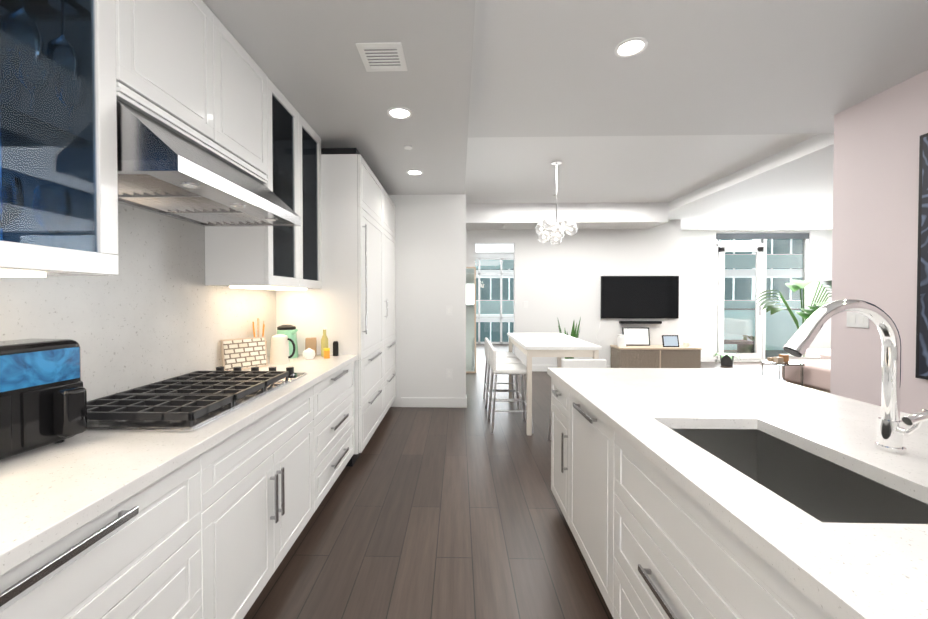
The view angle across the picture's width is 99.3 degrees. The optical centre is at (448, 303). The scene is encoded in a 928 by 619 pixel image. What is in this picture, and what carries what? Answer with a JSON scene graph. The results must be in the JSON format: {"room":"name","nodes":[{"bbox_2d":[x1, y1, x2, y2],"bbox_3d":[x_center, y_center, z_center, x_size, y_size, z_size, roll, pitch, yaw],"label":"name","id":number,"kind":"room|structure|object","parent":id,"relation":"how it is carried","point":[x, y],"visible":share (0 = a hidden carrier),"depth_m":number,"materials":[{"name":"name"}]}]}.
{"room":"kitchen and living room","nodes":[
{"label":"kitchen and living room","id":0,"kind":"room"},
{"bbox_2d":[389,194,465,406],"bbox_3d":[-0.571,-0.030,4.998,1.580,2.650,0.150,0,1,1],"label":"wall","id":1,"kind":"structure","parent":0,"point":[430,250],"depth_m":4.91,"materials":[{"name":"white paint"}]},
{"bbox_2d":[401,395,466,407],"bbox_3d":[-0.180,1.235,5.006,0.822,0.120,0.176,0,1,1],"label":"baseboard return","id":2,"kind":"object","parent":1,"relation":"attached to","point":[438,402],"visible":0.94,"depth_m":4.92,"materials":[{"name":"white wood"}]},
{"bbox_2d":[475,253,513,257],"bbox_3d":[1.184,-1.679,11.682,3.150,0.650,0.150,0,1,1],"label":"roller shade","id":3,"kind":"structure","parent":0,"point":[494,255],"depth_m":11.60,"materials":[{"name":"white fabric"}]},
{"bbox_2d":[475,258,513,343],"bbox_3d":[1.179,-0.079,11.691,3.200,2.549,0.080,0,1,1],"label":"window","id":4,"kind":"structure","parent":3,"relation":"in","point":[501,273],"depth_m":11.66,"materials":[{"name":"white"}]},
{"bbox_2d":[202,0,817,252],"bbox_3d":[1.120,-1.617,4.807,4.970,0.570,14.000,0,1,1],"label":"ceiling","id":5,"kind":"structure","parent":0,"point":[305,56],"depth_m":3.30,"materials":[{"name":"grey paint"}]},
{"bbox_2d":[356,42,406,71],"bbox_3d":[-0.349,-1.308,2.097,0.230,0.007,0.240,0,1,1],"label":"ceiling vent","id":6,"kind":"object","parent":5,"relation":"in","point":[382,56],"visible":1,"depth_m":2.09,"materials":[{"name":"white metal"}]},
{"bbox_2d":[387,107,411,118],"bbox_3d":[-0.338,-1.316,2.727,0.174,0.009,0.174,0,1,1],"label":"recessed light","id":7,"kind":"object","parent":5,"relation":"in","point":[399,112],"visible":1,"depth_m":2.72,"materials":[{"name":"white"}]},
{"bbox_2d":[406,169,422,174],"bbox_3d":[-0.346,-1.335,4.018,0.174,0.009,0.174,0,1,1],"label":"recessed light","id":8,"kind":"object","parent":5,"relation":"in","point":[414,172],"visible":0.94,"depth_m":4.01,"materials":[{"name":"white plastic"}]},
{"bbox_2d":[535,159,577,245],"bbox_3d":[1.249,-1.162,4.560,0.484,0.971,0.464,0,1,1],"label":"chandelier","id":9,"kind":"object","parent":5,"relation":"hanging from","point":[553,232],"visible":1,"depth_m":4.55,"materials":[{"name":"white glass"}]},
{"bbox_2d":[243,344,787,618],"bbox_3d":[3.755,1.347,4.833,10.700,0.100,14.300,0,1,1],"label":"floor","id":10,"kind":"structure","parent":0,"point":[435,513],"depth_m":2.32,"materials":[{"name":"brown wood"}]},
{"bbox_2d":[0,454,211,618],"bbox_3d":[-1.135,0.921,0.849,0.634,0.868,0.900,0,1,1],"label":"base cabinet","id":11,"kind":"object","parent":10,"relation":"on","point":[147,558],"depth_m":1.02,"materials":[{"name":"white wood"}]},
{"bbox_2d":[0,354,355,577],"bbox_3d":[-1.123,0.465,0.941,0.656,0.040,4.496,0,1,1],"label":"countertop","id":12,"kind":"structure","parent":11,"relation":"on","point":[48,493],"depth_m":1.06,"materials":[{"name":"white stone"}]},
{"bbox_2d":[0,338,86,459],"bbox_3d":[-1.283,0.279,1.118,0.262,0.325,0.370,0,1,9],"label":"air fryer","id":13,"kind":"object","parent":12,"relation":"on","point":[43,396],"visible":1,"depth_m":1.16,"materials":[{"name":"black plastic"}]},
{"bbox_2d":[86,366,306,431],"bbox_3d":[-1.131,0.401,1.855,0.550,0.058,1.015,0,1,1],"label":"gas cooktop","id":14,"kind":"object","parent":12,"relation":"in","point":[192,401],"visible":0.94,"depth_m":1.58,"materials":[{"name":"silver metal"}]},
{"bbox_2d":[221,336,267,370],"bbox_3d":[-1.306,0.320,2.530,0.040,0.200,0.280,1,1,36],"label":"board","id":15,"kind":"object","parent":12,"relation":"on","point":[246,353],"visible":0.93,"depth_m":2.52,"materials":[{"name":"beige wood"}]},
{"bbox_2d":[252,318,266,348],"bbox_3d":[-1.347,0.261,2.796,0.104,0.310,0.104,0,1,1],"label":"utensil crock","id":16,"kind":"object","parent":12,"relation":"on","point":[258,324],"visible":0.17,"depth_m":2.77,"materials":[{"name":"orange wood"}]},
{"bbox_2d":[270,334,295,364],"bbox_3d":[-1.155,0.317,2.752,0.175,0.200,0.128,0,1,1],"label":"kettle","id":17,"kind":"object","parent":12,"relation":"on","point":[279,351],"visible":1,"depth_m":2.71,"materials":[{"name":"beige"}]},
{"bbox_2d":[277,325,297,358],"bbox_3d":[-1.230,0.288,3.048,0.190,0.250,0.217,0,1,1],"label":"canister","id":18,"kind":"object","parent":12,"relation":"on","point":[289,331],"visible":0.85,"depth_m":2.97,"materials":[{"name":"green ceramic"}]},
{"bbox_2d":[303,348,314,359],"bbox_3d":[-1.044,0.373,2.950,0.090,0.082,0.089,0,1,1],"label":"sugar bowl","id":19,"kind":"object","parent":12,"relation":"on","point":[308,353],"visible":1,"depth_m":2.92,"materials":[{"name":"white ceramic"}]},
{"bbox_2d":[305,337,316,355],"bbox_3d":[-1.089,0.342,3.121,0.080,0.140,0.070,0,1,-16],"label":"box","id":20,"kind":"object","parent":12,"relation":"on","point":[311,343],"visible":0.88,"depth_m":3.09,"materials":[{"name":"beige"}]},
{"bbox_2d":[321,327,338,358],"bbox_3d":[-0.934,0.300,3.045,0.130,0.225,0.164,0,1,1],"label":"oil bottles","id":21,"kind":"object","parent":12,"relation":"on","point":[325,351],"visible":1,"depth_m":3.07,"materials":[{"name":"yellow glass"}]},
{"bbox_2d":[208,386,315,618],"bbox_3d":[-1.111,0.907,1.799,0.634,0.868,1.001,0,1,1],"label":"base cabinet","id":22,"kind":"object","parent":10,"relation":"on","point":[210,520],"depth_m":1.65,"materials":[{"name":"white wood"}]},
{"bbox_2d":[276,148,383,465],"bbox_3d":[-1.043,0.029,3.650,0.698,2.568,0.930,0,1,1],"label":"tall cabinet","id":23,"kind":"object","parent":10,"relation":"on","point":[350,305],"depth_m":3.19,"materials":[{"name":"white wood"}]},
{"bbox_2d":[316,362,354,508],"bbox_3d":[-1.086,0.893,2.747,0.634,0.868,0.896,0,1,1],"label":"base cabinet","id":24,"kind":"object","parent":10,"relation":"on","point":[335,396],"depth_m":2.65,"materials":[{"name":"white wood"}]},
{"bbox_2d":[384,189,395,415],"bbox_3d":[-1.021,0.016,4.523,0.698,2.568,0.816,0,1,1],"label":"tall cabinet","id":25,"kind":"object","parent":10,"relation":"on","point":[389,207],"depth_m":4.49,"materials":[{"name":"white wood"}]},
{"bbox_2d":[466,267,475,372],"bbox_3d":[0.226,0.291,7.252,0.560,1.942,0.211,0,1,1],"label":"leaning mirror","id":26,"kind":"object","parent":10,"relation":"on","point":[470,319],"visible":0.36,"depth_m":7.23,"materials":[{"name":"mirror"}]},
{"bbox_2d":[483,337,517,407],"bbox_3d":[0.671,0.874,5.100,0.424,0.840,0.443,0,1,1],"label":"stool","id":27,"kind":"object","parent":10,"relation":"on","point":[507,354],"visible":0.62,"depth_m":5.08,"materials":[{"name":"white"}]},
{"bbox_2d":[485,341,523,418],"bbox_3d":[0.660,0.880,4.645,0.424,0.840,0.443,0,1,1],"label":"stool","id":28,"kind":"object","parent":10,"relation":"on","point":[502,360],"visible":0.5,"depth_m":4.62,"materials":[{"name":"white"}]},
{"bbox_2d":[488,346,532,433],"bbox_3d":[0.648,0.887,4.185,0.424,0.840,0.443,0,1,1],"label":"stool","id":29,"kind":"object","parent":10,"relation":"on","point":[496,368],"visible":0.88,"depth_m":4.05,"materials":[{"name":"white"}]},
{"bbox_2d":[507,333,600,434],"bbox_3d":[1.150,0.855,4.632,0.740,0.889,1.500,0,1,1],"label":"dining table","id":30,"kind":"object","parent":10,"relation":"on","point":[531,345],"visible":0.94,"depth_m":3.92,"materials":[{"name":"white wood"}]},
{"bbox_2d":[557,317,580,367],"bbox_3d":[2.110,0.746,6.842,0.432,1.041,0.376,0,1,1],"label":"snake plant","id":31,"kind":"object","parent":10,"relation":"on","point":[575,334],"visible":0.35,"depth_m":6.83,"materials":[{"name":"green plant"}]},
{"bbox_2d":[548,359,605,439],"bbox_3d":[1.173,0.896,3.582,0.443,0.840,0.424,0,1,1],"label":"stool","id":32,"kind":"object","parent":10,"relation":"on","point":[583,363],"visible":0.1,"depth_m":3.38,"materials":[{"name":"white wood"}]},
{"bbox_2d":[610,345,701,367],"bbox_3d":[3.671,1.014,7.039,1.400,0.499,0.435,0,1,1],"label":"console","id":33,"kind":"object","parent":10,"relation":"on","point":[659,356],"visible":0.71,"depth_m":6.83,"materials":[{"name":"beige wood"}]},
{"bbox_2d":[617,334,625,346],"bbox_3d":[3.081,0.659,7.021,0.150,0.210,0.148,0,1,1],"label":"candle jar","id":34,"kind":"object","parent":33,"relation":"on","point":[621,340],"depth_m":6.97,"materials":[{"name":"white glass"}]},
{"bbox_2d":[622,327,649,345],"bbox_3d":[3.415,0.599,7.181,0.480,0.328,0.073,0,1,1],"label":"frame","id":35,"kind":"object","parent":33,"relation":"on","point":[637,336],"visible":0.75,"depth_m":7.17,"materials":[{"name":"black"}]},
{"bbox_2d":[662,335,678,346],"bbox_3d":[3.920,0.662,6.962,0.280,0.208,0.055,0,1,1],"label":"framed photo","id":36,"kind":"object","parent":33,"relation":"on","point":[670,340],"visible":1,"depth_m":6.96,"materials":[{"name":"black"}]},
{"bbox_2d":[683,342,689,346],"bbox_3d":[4.199,0.725,6.964,0.098,0.080,0.098,0,1,-11],"label":"candle jar","id":37,"kind":"object","parent":33,"relation":"on","point":[685,344],"depth_m":6.93,"materials":[{"name":"white wax"}]},
{"bbox_2d":[711,353,742,365],"bbox_3d":[5.636,1.132,7.984,0.565,0.236,0.539,0,1,1],"label":"fern plant","id":38,"kind":"object","parent":10,"relation":"on","point":[726,359],"visible":1,"depth_m":7.90,"materials":[{"name":"green plant"}]},
{"bbox_2d":[547,372,927,618],"bbox_3d":[1.176,0.924,0.610,1.185,0.868,3.938,0,1,1],"label":"kitchen island","id":39,"kind":"object","parent":10,"relation":"on","point":[652,549],"depth_m":1.26,"materials":[{"name":"white wood"}]},
{"bbox_2d":[547,368,927,618],"bbox_3d":[0.873,0.470,0.612,0.550,0.040,3.940,0,1,1],"label":"island countertop","id":40,"kind":"structure","parent":39,"relation":"on","point":[861,569],"depth_m":0.83,"materials":[{"name":"white stone"}]},
{"bbox_2d":[783,299,927,453],"bbox_3d":[1.192,0.213,1.168,0.344,0.454,0.108,0,1,1],"label":"kitchen faucet","id":41,"kind":"object","parent":40,"relation":"on","point":[892,431],"visible":1,"depth_m":1.17,"materials":[{"name":"silver metal"}]},
{"bbox_2d":[902,410,927,425],"bbox_3d":[1.157,0.348,0.933,0.150,0.191,0.052,0,1,1],"label":"tap","id":42,"kind":"object","parent":40,"relation":"on","point":[915,418],"visible":1,"depth_m":0.93,"materials":[{"name":"silver metal"}]},
{"bbox_2d":[760,360,804,385],"bbox_3d":[4.751,1.060,5.629,0.350,0.449,0.350,0,1,1],"label":"glass side table","id":43,"kind":"object","parent":10,"relation":"on","point":[789,363],"visible":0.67,"depth_m":5.53,"materials":[{"name":"white"}]},
{"bbox_2d":[767,354,788,361],"bbox_3d":[4.737,0.780,5.671,0.180,0.109,0.160,0,1,1],"label":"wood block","id":44,"kind":"object","parent":43,"relation":"on","point":[786,356],"depth_m":5.60,"materials":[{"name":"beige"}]},
{"bbox_2d":[772,356,784,362],"bbox_3d":[4.665,0.796,5.573,0.080,0.079,0.080,0,1,1],"label":"wood block","id":45,"kind":"object","parent":43,"relation":"on","point":[782,358],"depth_m":5.54,"materials":[{"name":"beige wood"}]},
{"bbox_2d":[755,279,831,359],"bbox_3d":[5.903,0.444,6.465,1.209,1.657,1.251,0,1,1],"label":"monstera plant","id":46,"kind":"object","parent":10,"relation":"on","point":[772,307],"visible":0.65,"depth_m":6.45,"materials":[{"name":"green plant"}]},
{"bbox_2d":[782,349,830,392],"bbox_3d":[6.289,0.868,6.138,2.500,0.819,2.150,0,1,1],"label":"sofa","id":47,"kind":"object","parent":10,"relation":"on","point":[816,374],"visible":0.02,"depth_m":5.57,"materials":[{"name":"brown"}]},
{"bbox_2d":[466,220,681,364],"bbox_3d":[1.480,-0.340,7.392,5.560,3.200,0.150,0,1,1],"label":"wall","id":48,"kind":"structure","parent":0,"point":[561,281],"depth_m":7.30,"materials":[{"name":"white paint"}]},
{"bbox_2d":[525,365,610,370],"bbox_3d":[2.743,1.201,7.301,3.030,0.120,0.014,0,1,1],"label":"baseboard","id":49,"kind":"structure","parent":48,"relation":"attached to","point":[545,367],"depth_m":7.32,"materials":[{"name":"white"}]},
{"bbox_2d":[601,276,678,317],"bbox_3d":[3.507,-0.118,7.242,1.400,0.780,0.047,0,1,1],"label":"wall-mounted tv","id":50,"kind":"object","parent":48,"relation":"attached to","point":[639,296],"visible":1,"depth_m":7.22,"materials":[{"name":"black"}]},
{"bbox_2d":[619,321,661,323],"bbox_3d":[3.516,0.342,7.224,0.740,0.050,0.085,0,1,1],"label":"soundbar","id":51,"kind":"object","parent":48,"relation":"attached to","point":[640,322],"visible":1,"depth_m":7.18,"materials":[{"name":"black plastic"}]},
{"bbox_2d":[468,0,927,230],"bbox_3d":[4.557,-1.677,3.068,8.810,0.400,10.700,0,1,1],"label":"ceiling","id":52,"kind":"structure","parent":0,"point":[550,68],"depth_m":2.54,"materials":[{"name":"white paint"}]},
{"bbox_2d":[614,37,647,56],"bbox_3d":[1.040,-1.459,2.250,0.174,0.009,0.174,0,1,1],"label":"recessed light","id":53,"kind":"object","parent":52,"relation":"in","point":[633,46],"visible":1,"depth_m":2.24,"materials":[{"name":"white plastic"}]},
{"bbox_2d":[682,230,832,355],"bbox_3d":[6.619,-0.356,8.462,4.960,3.200,0.150,0,1,1],"label":"wall","id":54,"kind":"structure","parent":0,"point":[698,247],"depth_m":8.41,"materials":[{"name":"white paint"}]},
{"bbox_2d":[701,356,714,361],"bbox_3d":[4.992,1.184,8.444,1.410,0.120,0.014,0,1,1],"label":"baseboard","id":55,"kind":"structure","parent":54,"relation":"attached to","point":[703,358],"depth_m":8.42,"materials":[{"name":"white wood"}]},
{"bbox_2d":[715,232,808,361],"bbox_3d":[6.678,-0.136,8.429,1.960,2.759,0.120,0,1,1],"label":"living room window","id":56,"kind":"structure","parent":54,"relation":"in","point":[759,343],"depth_m":8.43,"materials":[{"name":"white"}]},
{"bbox_2d":[724,308,801,352],"bbox_3d":[7.724,0.784,9.457,6.800,1.290,1.840,0,1,1],"label":"balcony","id":57,"kind":"object","parent":54,"relation":"attached to","point":[731,341],"depth_m":10.31,"materials":[{"name":"white"}]},
{"bbox_2d":[737,335,754,352],"bbox_3d":[7.474,1.006,9.688,0.588,0.440,0.308,0,1,1],"label":"planter","id":58,"kind":"object","parent":57,"relation":"on","point":[745,338],"depth_m":9.70,"materials":[{"name":"grey"}]},
{"bbox_2d":[830,70,927,413],"bbox_3d":[3.029,-0.038,0.445,0.150,2.800,5.330,0,1,1],"label":"wall","id":59,"kind":"structure","parent":0,"point":[875,200],"depth_m":2.77,"materials":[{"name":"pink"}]},
{"bbox_2d":[846,312,868,327],"bbox_3d":[3.010,0.116,2.903,0.009,0.120,0.160,0,1,1],"label":"switch","id":60,"kind":"object","parent":59,"relation":"attached to","point":[856,319],"visible":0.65,"depth_m":2.90,"materials":[{"name":"white plastic"}]},
{"bbox_2d":[915,133,927,379],"bbox_3d":[2.967,-0.282,1.728,0.034,1.530,1.540,0,1,1],"label":"painting","id":61,"kind":"object","parent":59,"relation":"attached to","point":[921,372],"visible":0.9,"depth_m":2.47,"materials":[{"name":"black"}]},
{"bbox_3d":[-1.494,-0.272,2.717,0.150,3.200,9.650,0,1,1],"label":"wall","id":62,"kind":"structure","parent":0,"visible":0},
{"bbox_2d":[0,0,271,179],"bbox_3d":[-1.241,-1.018,1.774,0.376,0.571,0.996,0,1,1],"label":"upper cabinet","id":63,"kind":"object","parent":62,"relation":"attached to","point":[66,66],"depth_m":1.37,"materials":[{"name":"white wood"}]},
{"bbox_2d":[0,203,275,400],"bbox_3d":[-1.468,-0.089,0.543,0.012,1.100,5.296,0,1,1],"label":"backsplash","id":64,"kind":"structure","parent":62,"relation":"attached to","point":[156,309],"depth_m":1.84,"materials":[{"name":"stone"}]},
{"bbox_2d":[116,82,300,226],"bbox_3d":[-1.146,-0.583,1.778,0.566,0.290,0.992,0,1,1],"label":"range hood","id":65,"kind":"object","parent":62,"relation":"attached to","point":[168,165],"visible":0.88,"depth_m":1.56,"materials":[{"name":"silver metal"}]},
{"label":"outside","id":66,"kind":"structure","parent":0,"visible":0},
{"bbox_2d":[475,239,802,341],"bbox_3d":[16.634,-1.115,29.426,48.440,24.700,2.010,0,1,1],"label":"building","id":67,"kind":"structure","parent":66,"point":[750,258],"depth_m":29.75,"materials":[{"name":"teal"}]}
]}

